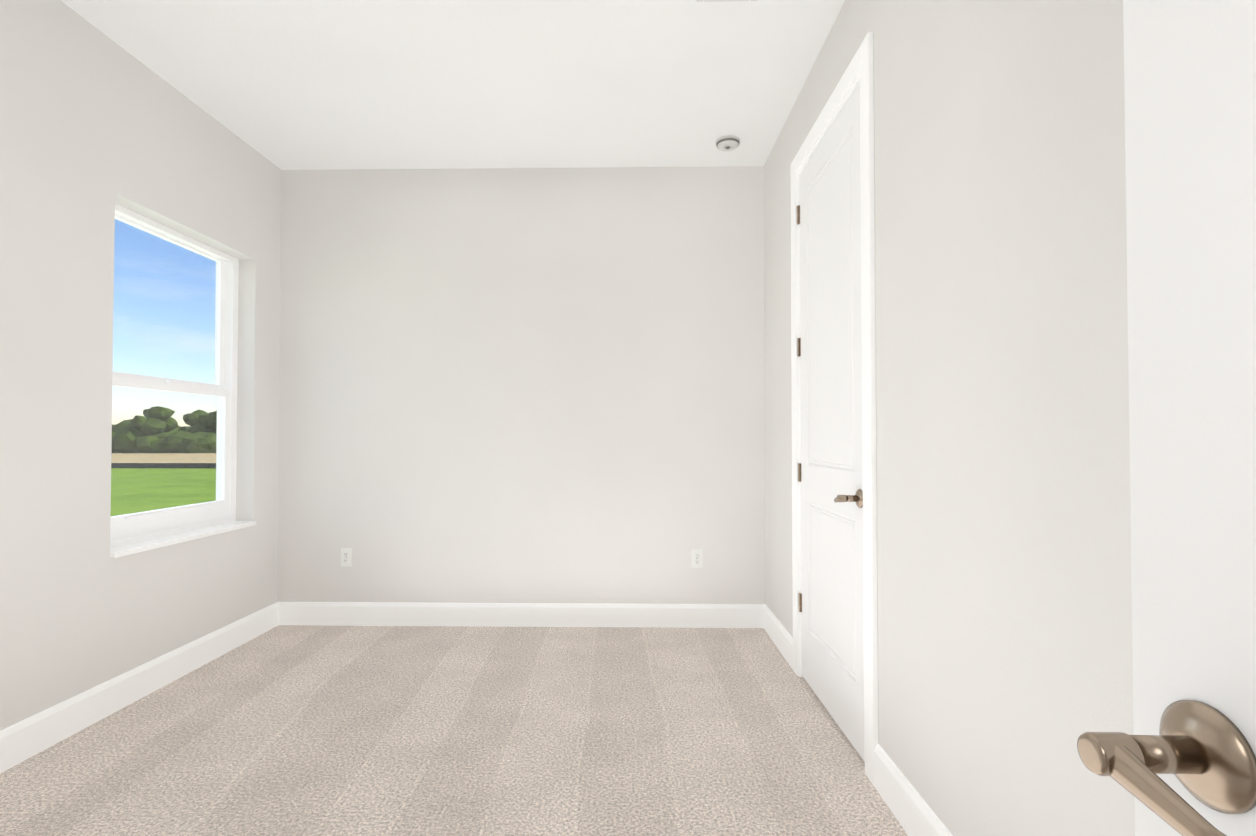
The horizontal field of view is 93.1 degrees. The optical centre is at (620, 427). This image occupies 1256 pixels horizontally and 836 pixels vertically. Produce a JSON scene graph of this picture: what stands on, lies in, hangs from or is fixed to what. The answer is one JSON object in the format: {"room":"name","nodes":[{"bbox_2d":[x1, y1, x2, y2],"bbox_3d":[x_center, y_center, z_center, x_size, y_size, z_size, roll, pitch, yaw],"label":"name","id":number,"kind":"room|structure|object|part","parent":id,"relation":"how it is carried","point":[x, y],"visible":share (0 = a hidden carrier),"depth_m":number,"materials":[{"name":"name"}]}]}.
{"room":"empty bedroom","nodes":[
{"label":"empty bedroom","id":0,"kind":"room"},
{"bbox_2d":[0,0,281,730],"bbox_3d":[-2.268,-0.229,1.951,0.220,2.840,3.529,0,-1,1],"label":"wall","id":1,"kind":"structure","parent":0,"point":[96,125],"depth_m":2.42,"materials":[{"name":"paint"}]},
{"bbox_2d":[0,602,278,772],"bbox_3d":[-2.149,1.122,1.986,0.016,0.140,3.409,0,-1,1],"label":"baseboard","id":2,"kind":"structure","parent":1,"relation":"attached to","point":[26,738],"depth_m":2.54,"materials":[{"name":"paint"}]},
{"bbox_2d":[110,204,238,547],"bbox_3d":[-2.280,-0.229,2.992,0.089,1.537,0.959,0,-1,1],"label":"window","id":3,"kind":"structure","parent":1,"relation":"in","point":[231,329],"depth_m":3.15,"materials":[{"name":"white plastic"}]},
{"bbox_3d":[-2.298,-0.588,2.999,0.030,0.752,0.857,0,-1,1],"label":"window sash","id":4,"kind":"part","parent":3,"relation":"part of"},
{"bbox_3d":[-2.258,0.133,2.986,0.044,0.740,0.857,0,-1,1],"label":"window sash","id":5,"kind":"part","parent":3,"relation":"part of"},
{"bbox_2d":[110,521,255,557],"bbox_3d":[-2.180,0.545,2.978,0.124,0.024,0.945,0,-1,1],"label":"window sill","id":6,"kind":"structure","parent":1,"relation":"attached to","point":[137,547],"depth_m":2.88,"materials":[{"name":"white wood"}]},
{"bbox_2d":[60,0,844,169],"bbox_3d":[-0.425,-1.713,1.086,4.137,0.100,5.842,0,-1,1],"label":"ceiling","id":7,"kind":"structure","parent":0,"point":[361,84],"depth_m":2.75,"materials":[{"name":"paint"}]},
{"bbox_2d":[696,0,756,1],"bbox_3d":[0.405,-1.639,2.159,0.236,0.013,0.240,0,-1,1],"label":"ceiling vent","id":8,"kind":"object","parent":7,"relation":"in","point":[721,0],"visible":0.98,"depth_m":2.27,"materials":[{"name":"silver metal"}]},
{"bbox_2d":[716,135,739,150],"bbox_3d":[0.611,-1.606,3.375,0.136,0.039,0.136,0,-1,1],"label":"smoke detector","id":9,"kind":"object","parent":7,"relation":"attached to","point":[728,143],"visible":1,"depth_m":3.34,"materials":[{"name":"white plastic"}]},
{"bbox_2d":[0,625,907,835],"bbox_3d":[-0.425,1.226,1.037,4.137,0.100,5.842,0,-1,1],"label":"floor","id":10,"kind":"structure","parent":0,"point":[296,730],"depth_m":2.23,"materials":[{"name":"carpet"}]},
{"bbox_2d":[278,166,765,603],"bbox_3d":[-0.327,-0.199,3.781,4.037,2.840,0.200,0,-1,1],"label":"wall","id":11,"kind":"structure","parent":0,"point":[522,385],"depth_m":3.69,"materials":[{"name":"paint"}]},
{"bbox_2d":[341,548,351,566],"bbox_3d":[-1.697,0.802,3.682,0.070,0.115,0.014,0,-1,1],"label":"electrical outlet","id":12,"kind":"object","parent":11,"relation":"attached to","point":[346,557],"visible":1,"depth_m":3.68,"materials":[{"name":"white plastic"}]},
{"bbox_2d":[278,602,764,627],"bbox_3d":[-0.619,1.149,3.656,3.017,0.140,0.016,0,-1,1],"label":"baseboard","id":13,"kind":"structure","parent":11,"relation":"attached to","point":[527,614],"depth_m":3.65,"materials":[{"name":"paint"}]},
{"bbox_2d":[691,549,702,567],"bbox_3d":[0.472,0.801,3.643,0.070,0.115,0.014,0,-1,1],"label":"electrical outlet","id":14,"kind":"object","parent":11,"relation":"attached to","point":[696,558],"visible":1,"depth_m":3.64,"materials":[{"name":"white plastic"}]},
{"bbox_2d":[764,0,1134,835],"bbox_3d":[0.918,-0.230,1.894,0.120,2.840,3.529,0,-1,1],"label":"wall","id":15,"kind":"structure","parent":0,"point":[1004,546],"depth_m":1.35,"materials":[{"name":"paint"}]},
{"bbox_2d":[764,604,792,668],"bbox_3d":[0.876,1.144,3.299,0.016,0.140,0.676,0,-1,1],"label":"baseboard","id":16,"kind":"structure","parent":15,"relation":"attached to","point":[781,637],"depth_m":3.25,"materials":[{"name":"paint"}]},
{"bbox_2d":[797,205,801,611],"bbox_3d":[0.872,-0.098,2.899,0.013,1.979,0.028,0,-1,1],"label":"closet door hinge","id":17,"kind":"object","parent":15,"relation":"attached to","point":[798,355],"visible":1,"depth_m":2.89,"materials":[{"name":"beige metal"}]},
{"bbox_2d":[799,83,864,761],"bbox_3d":[0.847,-0.026,2.490,0.117,2.428,0.814,0,-1,1],"label":"closet door","id":18,"kind":"structure","parent":15,"relation":"in","point":[832,621],"depth_m":2.43,"materials":[{"name":"paint"}]},
{"bbox_3d":[0.824,0.255,2.166,0.082,0.069,0.122,0,-1,1],"label":"handle","id":19,"kind":"part","parent":18,"relation":"part of","materials":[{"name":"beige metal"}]},
{"bbox_2d":[791,32,877,785],"bbox_3d":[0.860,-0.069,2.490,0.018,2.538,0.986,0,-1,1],"label":"door frame","id":20,"kind":"structure","parent":15,"relation":"attached to","point":[861,64],"depth_m":2.04,"materials":[{"name":"paint"}]},
{"bbox_2d":[874,744,952,835],"bbox_3d":[0.836,1.107,1.104,0.016,0.140,1.751,0,-1,1],"label":"baseboard","id":21,"kind":"structure","parent":15,"relation":"attached to","point":[911,809],"depth_m":1.76,"materials":[{"name":"paint"}]},
{"bbox_3d":[-0.021,-0.267,-0.326,0.975,2.840,0.120,0,-1,1],"label":"door frame","id":22,"kind":"structure","parent":0,"visible":0},
{"bbox_2d":[1077,0,1255,835],"bbox_3d":[0.384,-0.066,0.071,0.130,2.428,0.815,0,-1,1],"label":"entry door","id":23,"kind":"structure","parent":22,"relation":"attached to","point":[1181,761],"depth_m":0.42,"materials":[{"name":"paint"}]},
{"bbox_3d":[0.365,0.225,0.385,0.082,0.069,0.122,0,-1,1],"label":"handle","id":24,"kind":"part","parent":23,"relation":"part of","materials":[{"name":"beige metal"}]},
{"label":"outside","id":25,"kind":"structure","parent":0,"visible":0},
{"bbox_2d":[111,453,215,462],"bbox_3d":[-112.553,2.711,85.324,212.000,0.020,113.000,0,-1,1],"label":"dry field","id":26,"kind":"structure","parent":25,"point":[202,456],"depth_m":36.77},
{"bbox_2d":[111,468,215,515],"bbox_3d":[-99.484,3.090,101.589,197.550,0.200,320.000,0,-1,1],"label":"lawn","id":27,"kind":"structure","parent":25,"point":[146,482],"depth_m":15.31,"materials":[{"name":"green plant"}]},
{"bbox_2d":[111,463,215,467],"bbox_3d":[-48.606,1.628,25.930,82.000,0.220,0.100,0,-1,1],"label":"fence","id":28,"kind":"object","parent":27,"relation":"on","point":[156,465],"depth_m":25.36,"materials":[{"name":"grey"}]},
{"bbox_2d":[111,406,216,452],"bbox_3d":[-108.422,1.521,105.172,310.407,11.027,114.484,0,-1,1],"label":"tree","id":29,"kind":"object","parent":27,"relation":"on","point":[208,445],"depth_m":49.59,"materials":[{"name":"green plant"}]}
]}

